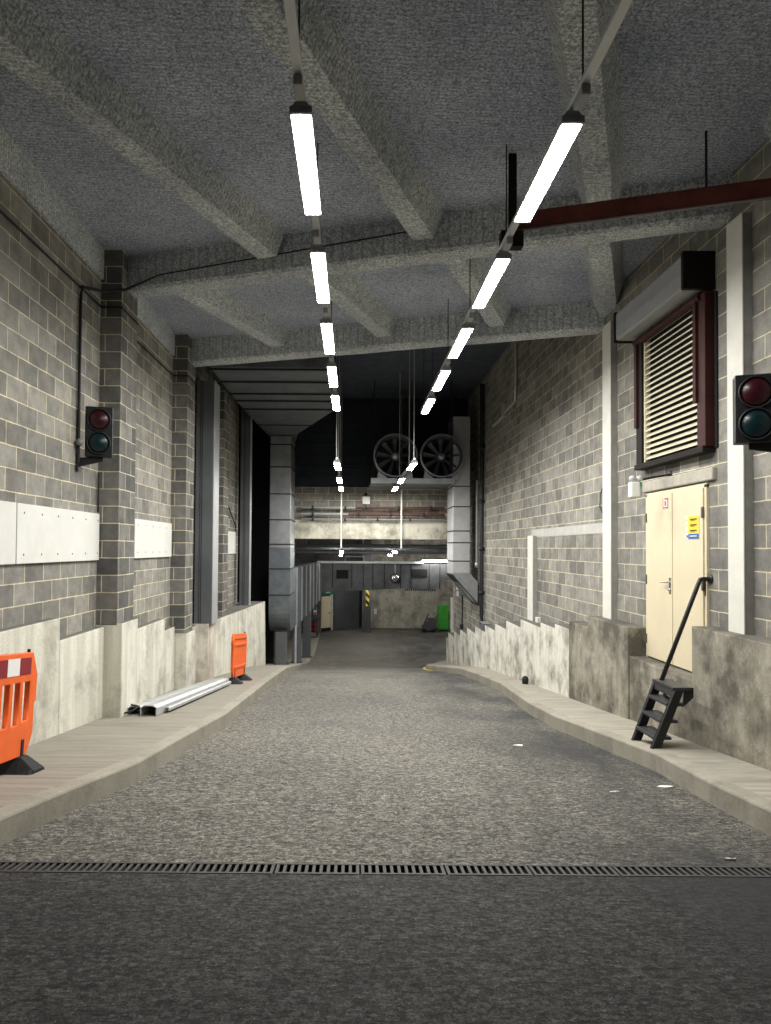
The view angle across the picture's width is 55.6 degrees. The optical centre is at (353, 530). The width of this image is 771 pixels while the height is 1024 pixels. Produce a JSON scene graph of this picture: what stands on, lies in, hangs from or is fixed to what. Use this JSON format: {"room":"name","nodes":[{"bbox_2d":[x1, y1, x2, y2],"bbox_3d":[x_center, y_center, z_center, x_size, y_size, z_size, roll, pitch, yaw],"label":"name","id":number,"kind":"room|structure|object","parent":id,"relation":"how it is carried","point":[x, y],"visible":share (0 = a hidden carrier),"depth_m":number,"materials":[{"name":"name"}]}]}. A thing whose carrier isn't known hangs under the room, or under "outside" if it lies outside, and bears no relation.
{"room":"underground service ramp","nodes":[
{"label":"underground service ramp","id":0,"kind":"room"},
{"bbox_2d":[0,125,174,355],"bbox_3d":[-3.308,-3.596,5.239,0.055,0.400,16.300,0,-1,0],"label":"wall strip","id":1,"kind":"object","parent":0,"point":[16,167],"visible":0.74,"depth_m":8.11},
{"bbox_2d":[0,172,238,862],"bbox_3d":[-3.539,-0.155,9.006,0.400,9.900,24.000,0,-1,0],"label":"wall","id":2,"kind":"structure","parent":0,"point":[39,303],"depth_m":8.28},
{"bbox_2d":[0,501,16,564],"bbox_3d":[-3.319,-0.007,5.566,0.046,0.600,3.130,0,-1,0],"label":"board","id":3,"kind":"object","parent":2,"relation":"attached to","point":[7,509],"visible":1,"depth_m":6.96,"materials":[{"name":"metal"}]},
{"bbox_2d":[15,503,99,563],"bbox_3d":[-3.320,0.060,8.305,0.046,0.600,2.310,0,-1,0],"label":"board","id":4,"kind":"object","parent":2,"relation":"attached to","point":[44,534],"visible":0.94,"depth_m":8.07,"materials":[{"name":"metal"}]},
{"bbox_2d":[76,406,112,471],"bbox_3d":[-3.131,-1.097,8.818,0.410,0.780,0.212,1,-1,-16],"label":"traffic light","id":5,"kind":"object","parent":2,"relation":"attached to","point":[98,420],"visible":0.98,"depth_m":8.76,"materials":[{"name":"black paint"}]},
{"bbox_2d":[0,209,196,396],"bbox_3d":[-3.171,-2.930,9.124,0.298,0.022,12.100,0,-1,0],"label":"cable","id":6,"kind":"object","parent":2,"relation":"attached to","point":[1,211],"visible":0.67,"depth_m":8.67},
{"bbox_2d":[134,519,171,557],"bbox_3d":[-3.320,0.153,12.109,0.046,0.600,2.220,0,-1,0],"label":"board","id":7,"kind":"object","parent":2,"relation":"attached to","point":[152,539],"visible":0.93,"depth_m":11.95,"materials":[{"name":"metal"}]},
{"bbox_2d":[228,531,235,553],"bbox_3d":[-3.321,0.337,19.647,0.046,0.600,1.500,0,-1,0],"label":"board","id":8,"kind":"object","parent":2,"relation":"attached to","point":[231,535],"visible":0.69,"depth_m":19.69,"materials":[{"name":"metal"}]},
{"bbox_2d":[76,231,406,462],"bbox_3d":[-1.334,-2.156,9.113,3.937,2.737,0.983,0,-1,2],"label":"conduit","id":9,"kind":"object","parent":2,"relation":"attached to","point":[79,441],"visible":0.93,"depth_m":8.77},
{"bbox_2d":[0,601,264,745],"bbox_3d":[-3.050,2.760,9.634,0.739,3.510,25.398,0,-1,0],"label":"wall","id":10,"kind":"structure","parent":0,"point":[86,676],"depth_m":9.46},
{"bbox_2d":[96,249,137,624],"bbox_3d":[-3.222,-1.221,9.882,0.320,4.920,0.700,0,-1,0],"label":"pillar","id":11,"kind":"structure","parent":10,"relation":"on","point":[118,333],"depth_m":9.58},
{"bbox_2d":[169,334,194,632],"bbox_3d":[-3.224,-0.839,13.649,0.320,5.500,0.650,0,-1,0],"label":"pillar","id":12,"kind":"structure","parent":10,"relation":"on","point":[183,396],"depth_m":13.35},
{"bbox_2d":[194,380,219,623],"bbox_3d":[-3.105,-0.580,15.434,0.382,5.070,0.608,0,-1,0],"label":"steel column","id":13,"kind":"structure","parent":10,"relation":"on","point":[208,391],"depth_m":15.15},
{"bbox_2d":[213,372,229,615],"bbox_3d":[-3.220,-1.396,17.489,0.320,7.000,0.700,0,-1,0],"label":"pillar","id":14,"kind":"structure","parent":10,"relation":"on","point":[224,393],"depth_m":17.19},
{"bbox_2d":[239,407,252,604],"bbox_3d":[-3.054,-0.793,20.621,0.282,5.850,0.308,0,-1,0],"label":"steel column","id":15,"kind":"structure","parent":10,"relation":"on","point":[246,420],"depth_m":20.48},
{"bbox_2d":[0,633,316,807],"bbox_3d":[-3.759,3.374,19.423,3.730,3.877,45.000,0,-1,0],"label":"pavement","id":16,"kind":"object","parent":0,"point":[103,742],"visible":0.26,"depth_m":7.71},
{"bbox_2d":[0,649,43,774],"bbox_3d":[-2.819,1.456,5.591,0.360,1.111,1.596,0,-1,2],"label":"barrier","id":17,"kind":"object","parent":16,"relation":"on","point":[17,669],"visible":1,"depth_m":6.02,"materials":[{"name":"plastic"}]},
{"bbox_2d":[127,678,216,713],"bbox_3d":[-2.829,2.683,12.068,0.200,0.575,4.764,0,-1,2],"label":"channel","id":18,"kind":"object","parent":16,"relation":"on","point":[143,703],"visible":0.41,"depth_m":10.94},
{"bbox_2d":[140,677,228,715],"bbox_3d":[-2.623,2.652,11.905,0.220,0.593,4.696,0,-1,2],"label":"channel","id":19,"kind":"object","parent":16,"relation":"on","point":[159,705],"visible":0.81,"depth_m":10.73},
{"bbox_2d":[164,681,230,710],"bbox_3d":[-2.474,2.686,12.015,0.070,0.466,4.257,0,-1,2],"label":"channel","id":20,"kind":"object","parent":16,"relation":"on","point":[180,703],"visible":1,"depth_m":11.35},
{"bbox_2d":[229,632,251,683],"bbox_3d":[-2.355,2.611,14.966,0.360,1.081,1.298,0,-1,4],"label":"barrier","id":21,"kind":"object","parent":16,"relation":"on","point":[239,641],"visible":0.96,"depth_m":14.80,"materials":[{"name":"plastic"}]},
{"bbox_2d":[273,631,288,664],"bbox_3d":[-2.276,3.722,22.866,0.460,1.076,0.460,0,-1,0],"label":"support","id":22,"kind":"object","parent":16,"relation":"on","point":[281,636],"visible":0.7,"depth_m":22.70,"materials":[{"name":"grey metal"}]},
{"bbox_2d":[290,623,302,662],"bbox_3d":[-2.078,4.061,26.408,0.420,1.578,0.420,0,-1,0],"label":"support","id":23,"kind":"object","parent":16,"relation":"on","point":[298,660],"visible":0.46,"depth_m":26.26,"materials":[{"name":"grey metal"}]},
{"bbox_2d":[301,611,311,657],"bbox_3d":[-2.031,4.456,31.400,0.460,2.122,0.460,0,-1,0],"label":"support","id":24,"kind":"object","parent":16,"relation":"on","point":[306,644],"visible":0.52,"depth_m":31.23,"materials":[{"name":"grey metal"}]},
{"bbox_2d":[237,404,273,663],"bbox_3d":[-4.293,0.424,24.721,3.220,10.300,0.250,0,-1,0],"label":"wall","id":25,"kind":"structure","parent":0,"point":[260,517],"depth_m":24.61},
{"bbox_2d":[295,539,362,632],"bbox_3d":[-1.675,3.547,43.276,0.424,7.000,6.093,-1,-2,44],"label":"wall","id":26,"kind":"structure","parent":0,"point":[300,558],"depth_m":42.92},
{"bbox_2d":[320,595,332,630],"bbox_3d":[-1.615,4.870,42.983,0.110,2.100,0.910,-1,-2,43],"label":"door","id":27,"kind":"structure","parent":26,"relation":"in","point":[326,601],"depth_m":42.97,"materials":[{"name":"metal"}]},
{"bbox_2d":[334,590,361,628],"bbox_3d":[-0.344,4.587,44.329,0.120,2.750,2.300,-1,-2,43],"label":"roller shutter","id":28,"kind":"object","parent":26,"relation":"attached to","point":[355,597],"visible":0.84,"depth_m":44.34,"materials":[{"name":"grey metal"}]},
{"bbox_2d":[209,356,450,630],"bbox_3d":[1.367,-0.335,26.816,8.470,7.400,25.200,0,-1,0],"label":"duct","id":29,"kind":"object","parent":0,"point":[284,398],"visible":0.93,"depth_m":22.59,"materials":[{"name":"grey metal"}]},
{"bbox_2d":[317,556,422,563],"bbox_3d":[0.839,1.548,37.999,5.500,0.374,0.250,0,-1,0],"label":"cable tray","id":30,"kind":"object","parent":29,"relation":"attached to","point":[345,561],"visible":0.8,"depth_m":37.87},
{"bbox_2d":[317,561,422,563],"bbox_3d":[0.838,1.675,37.996,5.500,0.120,0.250,0,-1,0],"label":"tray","id":31,"kind":"object","parent":30,"relation":"on","point":[366,562],"depth_m":37.87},
{"bbox_2d":[412,569,426,576],"bbox_3d":[3.414,2.231,38.135,0.820,0.390,0.145,0,-1,0],"label":"grille","id":32,"kind":"object","parent":29,"relation":"attached to","point":[415,572],"depth_m":38.08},
{"bbox_2d":[295,487,446,520],"bbox_3d":[0.608,-2.504,25.294,6.980,4.350,0.450,0,-1,0],"label":"wall","id":33,"kind":"structure","parent":0,"point":[304,496],"depth_m":25.03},
{"bbox_2d":[302,512,347,515],"bbox_3d":[-0.971,-0.540,24.845,1.550,0.140,0.390,0,-1,0],"label":"pipe","id":34,"kind":"object","parent":33,"relation":"attached to","point":[303,513],"visible":1,"depth_m":24.67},
{"bbox_2d":[302,506,355,509],"bbox_3d":[-0.845,-0.759,24.853,1.800,0.130,0.385,0,-1,0],"label":"pipe","id":35,"kind":"object","parent":33,"relation":"attached to","point":[303,507],"visible":1,"depth_m":24.69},
{"bbox_2d":[294,520,446,539],"bbox_3d":[0.500,-0.005,25.223,6.800,0.650,0.570,0,-1,0],"label":"beam","id":36,"kind":"structure","parent":33,"relation":"attached to","point":[303,529],"depth_m":24.93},
{"bbox_2d":[302,518,443,520],"bbox_3d":[0.657,-0.358,24.856,4.810,0.100,0.220,0,-1,0],"label":"pipe","id":37,"kind":"object","parent":36,"relation":"on","point":[312,519],"visible":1,"depth_m":24.77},
{"bbox_2d":[295,398,467,486],"bbox_3d":[0.661,-3.074,25.055,6.680,3.220,0.075,0,-1,0],"label":"wall panel","id":38,"kind":"object","parent":33,"relation":"attached to","point":[315,446],"visible":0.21,"depth_m":25.05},
{"bbox_2d":[348,512,444,516],"bbox_3d":[1.434,-0.523,24.845,3.260,0.140,0.390,0,-1,0],"label":"pipe","id":39,"kind":"object","parent":33,"relation":"attached to","point":[358,513],"visible":1,"depth_m":24.68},
{"bbox_2d":[356,506,444,509],"bbox_3d":[1.560,-0.742,24.853,3.010,0.130,0.385,0,-1,0],"label":"pipe","id":40,"kind":"object","parent":33,"relation":"attached to","point":[365,507],"visible":1,"depth_m":24.69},
{"bbox_2d":[0,0,770,338],"bbox_3d":[0.297,-3.912,5.608,7.820,0.300,17.020,0,-1,0],"label":"ceiling","id":41,"kind":"structure","parent":0,"point":[459,82],"depth_m":6.58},
{"bbox_2d":[0,0,284,258],"bbox_3d":[-2.265,-3.642,6.121,0.531,0.310,6.470,0,-2,21],"label":"beam","id":42,"kind":"structure","parent":41,"relation":"attached to","point":[32,48],"depth_m":6.38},
{"bbox_2d":[176,288,289,346],"bbox_3d":[-1.980,-3.506,11.615,0.530,0.310,3.382,0,-2,21],"label":"beam","id":43,"kind":"structure","parent":41,"relation":"attached to","point":[221,303],"depth_m":11.66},
{"bbox_2d":[283,0,337,390],"bbox_3d":[-0.348,-3.881,6.847,0.064,2.250,17.500,0,-1,0],"label":"rail","id":44,"kind":"object","parent":41,"relation":"hanging from","point":[292,22],"visible":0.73,"depth_m":4.56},
{"bbox_2d":[289,101,321,215],"bbox_3d":[-0.355,-2.807,5.630,0.154,0.088,1.524,0,-1,0],"label":"ceiling light","id":45,"kind":"object","parent":44,"relation":"attached to","point":[301,113],"visible":1,"depth_m":5.40,"materials":[{"name":"white"}]},
{"bbox_2d":[310,244,329,303],"bbox_3d":[-0.356,-2.740,7.889,0.154,0.088,1.524,0,-1,0],"label":"ceiling light","id":46,"kind":"object","parent":44,"relation":"attached to","point":[317,251],"visible":0.99,"depth_m":7.68,"materials":[{"name":"white"}]},
{"bbox_2d":[320,317,334,354],"bbox_3d":[-0.356,-2.674,10.108,0.154,0.088,1.524,0,-1,0],"label":"ceiling light","id":47,"kind":"object","parent":44,"relation":"attached to","point":[326,324],"visible":1,"depth_m":9.89,"materials":[{"name":"white"}]},
{"bbox_2d":[321,324,333,353],"bbox_3d":[-0.357,-2.632,10.107,0.130,0.004,1.440,0,-1,0],"label":"diffuser","id":48,"kind":"object","parent":47,"relation":"attached to","point":[327,329],"depth_m":10.03,"materials":[{"name":"white"}]},
{"bbox_2d":[327,361,337,387],"bbox_3d":[-0.357,-2.608,12.287,0.154,0.088,1.524,0,-1,0],"label":"ceiling light","id":49,"kind":"object","parent":44,"relation":"attached to","point":[331,365],"visible":1,"depth_m":12.06,"materials":[{"name":"white"}]},
{"bbox_2d":[331,391,340,410],"bbox_3d":[-0.357,-2.544,14.446,0.154,0.088,1.524,0,-1,0],"label":"ceiling light","id":50,"kind":"object","parent":44,"relation":"attached to","point":[335,399],"visible":1,"depth_m":14.22,"materials":[{"name":"white"}]},
{"bbox_2d":[332,396,339,410],"bbox_3d":[-0.358,-2.502,14.445,0.130,0.004,1.440,0,-1,0],"label":"diffuser","id":51,"kind":"object","parent":50,"relation":"attached to","point":[335,399],"depth_m":14.42,"materials":[{"name":"white"}]},
{"bbox_2d":[235,0,443,240],"bbox_3d":[-1.308,-3.708,3.165,0.532,0.310,11.670,0,-2,21],"label":"beam","id":52,"kind":"structure","parent":41,"relation":"attached to","point":[336,87],"depth_m":6.13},
{"bbox_2d":[304,273,397,337],"bbox_3d":[-0.083,-3.509,10.976,0.530,0.310,3.383,0,-2,22],"label":"beam","id":53,"kind":"structure","parent":41,"relation":"attached to","point":[346,292],"depth_m":11.12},
{"bbox_2d":[192,301,603,366],"bbox_3d":[0.298,-4.054,12.794,7.940,1.866,0.341,0,-1,19],"label":"beam","id":54,"kind":"structure","parent":41,"relation":"attached to","point":[578,318],"depth_m":12.39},
{"bbox_2d":[128,173,732,298],"bbox_3d":[0.294,-3.474,8.918,7.940,0.515,0.341,0,-1,19],"label":"beam","id":55,"kind":"structure","parent":41,"relation":"attached to","point":[473,233],"depth_m":8.70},
{"bbox_2d":[445,257,511,327],"bbox_3d":[1.726,-3.511,10.363,0.530,0.310,3.325,0,-2,22],"label":"beam","id":56,"kind":"structure","parent":41,"relation":"attached to","point":[497,310],"depth_m":10.16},
{"bbox_2d":[499,153,523,250],"bbox_3d":[1.553,-3.254,7.202,0.220,0.960,0.120,0,-1,0],"label":"plate","id":57,"kind":"object","parent":41,"relation":"hanging from","point":[518,237],"visible":0.77,"depth_m":7.18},
{"bbox_2d":[421,0,632,409],"bbox_3d":[1.472,-3.844,6.846,0.064,2.300,17.500,0,-1,0],"label":"rail","id":58,"kind":"object","parent":41,"relation":"hanging from","point":[582,92],"visible":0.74,"depth_m":4.62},
{"bbox_2d":[421,395,435,413],"bbox_3d":[1.462,-2.481,14.445,0.154,0.088,1.524,0,-1,0],"label":"ceiling light","id":59,"kind":"object","parent":58,"relation":"attached to","point":[431,399],"visible":1,"depth_m":14.20,"materials":[{"name":"white"}]},
{"bbox_2d":[432,365,450,390],"bbox_3d":[1.463,-2.546,12.286,0.154,0.088,1.524,0,-1,0],"label":"ceiling light","id":60,"kind":"object","parent":58,"relation":"attached to","point":[445,371],"visible":1,"depth_m":12.07,"materials":[{"name":"white"}]},
{"bbox_2d":[433,371,449,390],"bbox_3d":[1.462,-2.504,12.285,0.130,0.004,1.440,0,-1,0],"label":"diffuser","id":61,"kind":"object","parent":60,"relation":"attached to","point":[443,375],"depth_m":12.22,"materials":[{"name":"white"}]},
{"bbox_2d":[447,322,473,358],"bbox_3d":[1.463,-2.611,10.107,0.154,0.088,1.524,0,-1,0],"label":"ceiling light","id":62,"kind":"object","parent":58,"relation":"attached to","point":[467,328],"visible":0.98,"depth_m":9.90,"materials":[{"name":"white"}]},
{"bbox_2d":[471,250,511,308],"bbox_3d":[1.464,-2.677,7.888,0.154,0.088,1.524,0,-1,0],"label":"ceiling light","id":63,"kind":"object","parent":58,"relation":"attached to","point":[502,258],"visible":0.97,"depth_m":7.68,"materials":[{"name":"white"}]},
{"bbox_2d":[543,0,625,203],"bbox_3d":[0.558,-3.711,2.520,0.531,0.310,11.670,0,-2,21],"label":"beam","id":64,"kind":"structure","parent":41,"relation":"attached to","point":[597,151],"depth_m":5.91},
{"bbox_2d":[582,241,624,317],"bbox_3d":[3.355,-3.513,9.803,0.531,0.310,3.382,0,-2,21],"label":"beam","id":65,"kind":"structure","parent":41,"relation":"attached to","point":[604,264],"depth_m":9.71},
{"bbox_2d":[517,131,770,230],"bbox_3d":[2.755,-3.351,6.944,2.489,0.762,0.130,0,-1,19],"label":"beam","id":66,"kind":"structure","parent":41,"relation":"hanging from","point":[707,196],"depth_m":6.89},
{"bbox_2d":[764,107,770,141],"bbox_3d":[2.133,-3.716,1.876,0.529,0.310,10.283,0,-2,22],"label":"beam","id":67,"kind":"structure","parent":41,"relation":"attached to","point":[767,127],"depth_m":6.64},
{"bbox_2d":[0,872,770,1023],"bbox_3d":[-0.761,1.530,0.583,9.700,0.710,7.240,0,-1,0],"label":"floor","id":68,"kind":"structure","parent":0,"point":[76,948],"depth_m":3.23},
{"bbox_2d":[0,628,770,866],"bbox_3d":[1.671,4.080,26.118,14.600,3.072,43.580,0,-1,0],"label":"road","id":69,"kind":"structure","parent":0,"point":[361,753],"depth_m":6.17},
{"bbox_2d":[0,634,319,862],"bbox_3d":[-2.084,3.578,19.155,1.133,4.279,44.519,0,-1,1],"label":"kerb","id":70,"kind":"object","parent":69,"relation":"on","point":[18,818],"visible":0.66,"depth_m":6.22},
{"bbox_2d":[161,865,536,874],"bbox_3d":[0.261,2.017,4.282,5.450,0.049,0.184,0,-1,0],"label":"surround","id":71,"kind":"object","parent":69,"relation":"on","point":[338,871],"depth_m":4.37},
{"bbox_2d":[0,861,24,871],"bbox_3d":[-2.214,1.987,4.282,0.488,0.052,0.180,0,-1,0],"label":"drain grating","id":72,"kind":"object","parent":71,"relation":"on","point":[5,866],"visible":0.71,"depth_m":4.32,"materials":[{"name":"metal"}]},
{"bbox_2d":[14,861,108,872],"bbox_3d":[-1.714,1.991,4.282,0.488,0.052,0.180,0,-1,0],"label":"drain grating","id":73,"kind":"object","parent":71,"relation":"on","point":[30,866],"visible":0.79,"depth_m":4.29,"materials":[{"name":"metal"}]},
{"bbox_2d":[100,862,191,872],"bbox_3d":[-1.214,1.994,4.282,0.488,0.052,0.180,0,-1,0],"label":"drain grating","id":74,"kind":"object","parent":71,"relation":"on","point":[112,867],"visible":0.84,"depth_m":4.30,"materials":[{"name":"metal"}]},
{"bbox_2d":[188,862,275,873],"bbox_3d":[-0.714,1.998,4.282,0.488,0.052,0.180,0,-1,0],"label":"drain grating","id":75,"kind":"object","parent":71,"relation":"on","point":[207,866],"visible":0.8,"depth_m":4.31,"materials":[{"name":"metal"}]},
{"bbox_2d":[274,863,358,874],"bbox_3d":[-0.214,2.001,4.282,0.488,0.052,0.180,0,-1,0],"label":"drain grating","id":76,"kind":"object","parent":71,"relation":"on","point":[299,867],"visible":0.76,"depth_m":4.33,"materials":[{"name":"metal"}]},
{"bbox_2d":[361,864,445,874],"bbox_3d":[0.286,2.005,4.282,0.488,0.052,0.180,0,-1,0],"label":"drain grating","id":77,"kind":"object","parent":71,"relation":"on","point":[413,868],"visible":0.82,"depth_m":4.32,"materials":[{"name":"metal"}]},
{"bbox_2d":[444,864,532,875],"bbox_3d":[0.786,2.008,4.282,0.488,0.052,0.180,0,-1,0],"label":"drain grating","id":78,"kind":"object","parent":71,"relation":"on","point":[522,870],"visible":0.79,"depth_m":4.31,"materials":[{"name":"metal"}]},
{"bbox_2d":[528,865,619,875],"bbox_3d":[1.286,2.012,4.282,0.488,0.052,0.180,0,-1,0],"label":"drain grating","id":79,"kind":"object","parent":71,"relation":"on","point":[542,870],"visible":0.79,"depth_m":4.30,"materials":[{"name":"metal"}]},
{"bbox_2d":[611,865,706,876],"bbox_3d":[1.786,2.015,4.282,0.488,0.052,0.180,0,-1,0],"label":"drain grating","id":80,"kind":"object","parent":71,"relation":"on","point":[622,870],"visible":0.75,"depth_m":4.29,"materials":[{"name":"metal"}]},
{"bbox_2d":[695,866,770,877],"bbox_3d":[2.286,2.019,4.282,0.488,0.052,0.180,0,-1,0],"label":"drain grating","id":81,"kind":"object","parent":71,"relation":"on","point":[709,871],"visible":0.8,"depth_m":4.30,"materials":[{"name":"metal"}]},
{"bbox_2d":[363,539,370,632],"bbox_3d":[0.777,3.250,43.121,0.440,5.580,0.425,0,-1,0],"label":"post","id":82,"kind":"object","parent":69,"relation":"on","point":[366,593],"visible":0.47,"depth_m":42.90,"materials":[{"name":"grey metal"}]},
{"bbox_2d":[421,614,437,631],"bbox_3d":[4.518,5.507,43.479,0.972,1.104,0.620,0,-1,0],"label":"machine","id":83,"kind":"object","parent":69,"relation":"on","point":[429,624],"visible":1,"depth_m":43.23,"materials":[{"name":"grey metal"}]},
{"bbox_2d":[437,605,448,630],"bbox_3d":[5.403,5.307,44.169,0.640,1.549,0.630,0,-1,0],"label":"cabinet","id":84,"kind":"object","parent":69,"relation":"on","point":[442,610],"visible":1,"depth_m":43.87,"materials":[{"name":"metal"}]},
{"bbox_2d":[438,666,770,835],"bbox_3d":[2.992,2.760,9.738,0.518,3.033,25.603,0,-1,-1],"label":"kerb","id":85,"kind":"object","parent":69,"relation":"on","point":[749,807],"visible":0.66,"depth_m":7.12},
{"bbox_2d":[362,539,452,628],"bbox_3d":[4.725,3.649,45.625,8.900,7.000,0.400,0,-1,0],"label":"wall","id":86,"kind":"structure","parent":0,"point":[396,608],"depth_m":45.41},
{"bbox_2d":[334,341,511,398],"bbox_3d":[-0.826,-4.847,17.824,10.280,0.250,15.400,0,-1,0],"label":"ceiling slab","id":87,"kind":"structure","parent":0,"point":[389,370],"depth_m":21.25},
{"bbox_2d":[336,356,341,483],"bbox_3d":[-0.389,-3.061,20.181,0.080,3.240,7.201,0,-1,0],"label":"rail","id":88,"kind":"object","parent":87,"relation":"hanging from","point":[337,458],"visible":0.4,"depth_m":18.20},
{"bbox_2d":[340,395,342,547],"bbox_3d":[-0.416,-1.989,24.556,0.053,5.170,0.056,0,-1,0],"label":"hanging rod","id":89,"kind":"object","parent":87,"relation":"hanging from","point":[342,395],"visible":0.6,"depth_m":24.50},
{"bbox_2d":[395,349,415,484],"bbox_3d":[1.344,-3.049,20.181,0.066,3.240,7.201,0,-1,-1],"label":"rail","id":90,"kind":"object","parent":87,"relation":"hanging from","point":[405,471],"visible":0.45,"depth_m":18.16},
{"bbox_2d":[369,380,454,489],"bbox_3d":[1.791,-2.982,23.375,2.540,3.210,2.610,0,-1,0],"label":"platform","id":91,"kind":"object","parent":87,"relation":"hanging from","point":[376,483],"visible":0.98,"depth_m":22.30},
{"bbox_2d":[373,433,417,477],"bbox_3d":[1.266,-2.239,22.944,1.370,1.415,1.435,0,-1,0],"label":"ventilation fan","id":92,"kind":"object","parent":91,"relation":"on","point":[393,438],"visible":0.8,"depth_m":22.58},
{"bbox_2d":[418,433,464,479],"bbox_3d":[2.686,-2.229,22.944,1.370,1.415,1.435,0,-1,0],"label":"ventilation fan","id":93,"kind":"object","parent":91,"relation":"on","point":[441,439],"visible":0.89,"depth_m":22.54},
{"bbox_2d":[513,111,584,222],"bbox_3d":[1.464,-2.744,5.629,0.154,0.088,1.524,0,-1,0],"label":"ceiling light","id":94,"kind":"object","parent":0,"point":[571,122],"visible":1,"depth_m":5.40,"materials":[{"name":"white"}]},
{"bbox_2d":[431,661,770,799],"bbox_3d":[3.325,3.154,13.628,1.505,3.622,33.400,0,-1,0],"label":"pavement","id":95,"kind":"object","parent":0,"point":[753,778],"visible":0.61,"depth_m":7.96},
{"bbox_2d":[631,575,712,748],"bbox_3d":[3.440,1.372,7.687,0.857,1.800,0.595,0,-1,0],"label":"steps","id":96,"kind":"structure","parent":95,"relation":"on","point":[669,687],"depth_m":7.73,"materials":[{"name":"black paint"}]},
{"bbox_2d":[446,616,770,770],"bbox_3d":[3.753,3.212,12.726,0.310,4.127,31.600,0,-1,0],"label":"wall","id":97,"kind":"structure","parent":0,"point":[729,711],"depth_m":9.57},
{"bbox_2d":[453,138,770,866],"bbox_3d":[4.075,0.690,12.738,0.400,11.300,31.500,0,-1,0],"label":"wall","id":98,"kind":"structure","parent":0,"point":[543,461],"depth_m":12.29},
{"bbox_2d":[446,417,478,605],"bbox_3d":[3.449,-0.578,23.266,0.810,5.860,1.448,0,-1,0],"label":"duct","id":99,"kind":"object","parent":98,"relation":"attached to","point":[458,494],"visible":1,"depth_m":22.59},
{"bbox_2d":[475,480,478,567],"bbox_3d":[3.761,-0.189,22.312,0.140,2.680,0.140,0,-1,0],"label":"conduit","id":100,"kind":"object","parent":98,"relation":"attached to","point":[476,563],"visible":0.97,"depth_m":22.27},
{"bbox_2d":[479,384,484,620],"bbox_3d":[3.785,-0.769,21.552,0.167,7.156,0.318,0,-1,0],"label":"drain pipe","id":101,"kind":"object","parent":98,"relation":"attached to","point":[481,447],"visible":0.94,"depth_m":21.57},
{"bbox_2d":[492,343,516,426],"bbox_3d":[3.856,-3.654,18.831,0.100,1.520,2.931,0,-1,0],"label":"conduit","id":102,"kind":"object","parent":98,"relation":"attached to","point":[504,410],"visible":1,"depth_m":17.88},
{"bbox_2d":[527,536,536,620],"bbox_3d":[3.827,1.125,15.653,0.110,2.010,0.450,0,-1,0],"label":"post","id":103,"kind":"object","parent":98,"relation":"attached to","point":[532,540],"visible":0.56,"depth_m":15.46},
{"bbox_2d":[532,523,602,536],"bbox_3d":[3.884,0.017,13.379,0.032,0.165,5.050,0,-1,0],"label":"band","id":104,"kind":"object","parent":98,"relation":"attached to","point":[597,528],"visible":0.86,"depth_m":13.04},
{"bbox_2d":[602,321,616,618],"bbox_3d":[3.841,-0.886,10.951,0.110,4.440,0.350,0,-1,0],"label":"post","id":105,"kind":"object","parent":98,"relation":"attached to","point":[609,348],"visible":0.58,"depth_m":10.82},
{"bbox_2d":[628,471,671,497],"bbox_3d":[3.628,-0.566,8.970,0.509,0.330,0.135,0,-1,0],"label":"emergency light","id":106,"kind":"object","parent":98,"relation":"attached to","point":[633,487],"visible":1,"depth_m":8.93,"materials":[{"name":"white plastic"}]},
{"bbox_2d":[613,251,714,343],"bbox_3d":[3.723,-2.784,8.931,0.347,0.415,2.120,0,-1,0],"label":"box","id":107,"kind":"object","parent":98,"relation":"attached to","point":[693,273],"visible":0.91,"depth_m":8.41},
{"bbox_2d":[632,291,718,470],"bbox_3d":[3.820,-1.702,8.795,0.165,1.765,2.000,0,-1,0],"label":"vent","id":108,"kind":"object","parent":98,"relation":"in","point":[676,372],"depth_m":8.64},
{"bbox_2d":[645,483,709,671],"bbox_3d":[3.826,0.569,8.789,0.121,2.135,1.660,0,-1,0],"label":"door","id":109,"kind":"structure","parent":98,"relation":"in","point":[675,563],"depth_m":8.70,"materials":[{"name":"metal"}]},
{"bbox_2d":[686,515,698,538],"bbox_3d":[3.830,-0.031,8.264,0.008,0.260,0.320,0,-1,0],"label":"warning sign","id":110,"kind":"object","parent":109,"relation":"attached to","point":[692,522],"visible":1,"depth_m":8.26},
{"bbox_2d":[642,467,716,492],"bbox_3d":[3.864,-0.589,8.768,0.060,0.140,1.900,0,-1,0],"label":"lintel","id":111,"kind":"object","parent":98,"relation":"attached to","point":[706,474],"visible":1,"depth_m":8.55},
{"bbox_2d":[726,212,753,634],"bbox_3d":[3.842,-1.041,7.258,0.110,4.150,0.300,0,-1,0],"label":"post","id":112,"kind":"object","parent":98,"relation":"attached to","point":[739,230],"visible":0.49,"depth_m":7.17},
{"bbox_2d":[733,373,770,452],"bbox_3d":[3.603,-0.957,6.269,0.602,0.770,0.212,0,-1,20],"label":"traffic light","id":113,"kind":"object","parent":98,"relation":"attached to","point":[752,392],"visible":1,"depth_m":6.26,"materials":[{"name":"black paint"}]},
{"bbox_3d":[1.649,0.183,36.707,15.300,0.350,22.600,0,-1,0],"label":"ceiling","id":114,"kind":"structure","parent":0,"visible":0},
{"bbox_2d":[294,546,446,550],"bbox_3d":[2.796,0.535,30.997,12.200,0.657,0.140,0,-1,0],"label":"ceiling pipe","id":115,"kind":"object","parent":114,"relation":"hanging from","point":[295,547],"visible":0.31,"depth_m":30.93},
{"bbox_2d":[294,539,446,553],"bbox_3d":[2.795,0.699,33.993,12.200,0.837,0.140,0,-1,0],"label":"ceiling pipe","id":116,"kind":"object","parent":114,"relation":"hanging from","point":[295,551],"visible":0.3,"depth_m":33.92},
{"bbox_2d":[294,539,446,546],"bbox_3d":[2.797,0.393,27.999,12.200,0.518,0.100,0,-1,0],"label":"ceiling pipe","id":117,"kind":"object","parent":114,"relation":"hanging from","point":[296,544],"visible":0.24,"depth_m":27.95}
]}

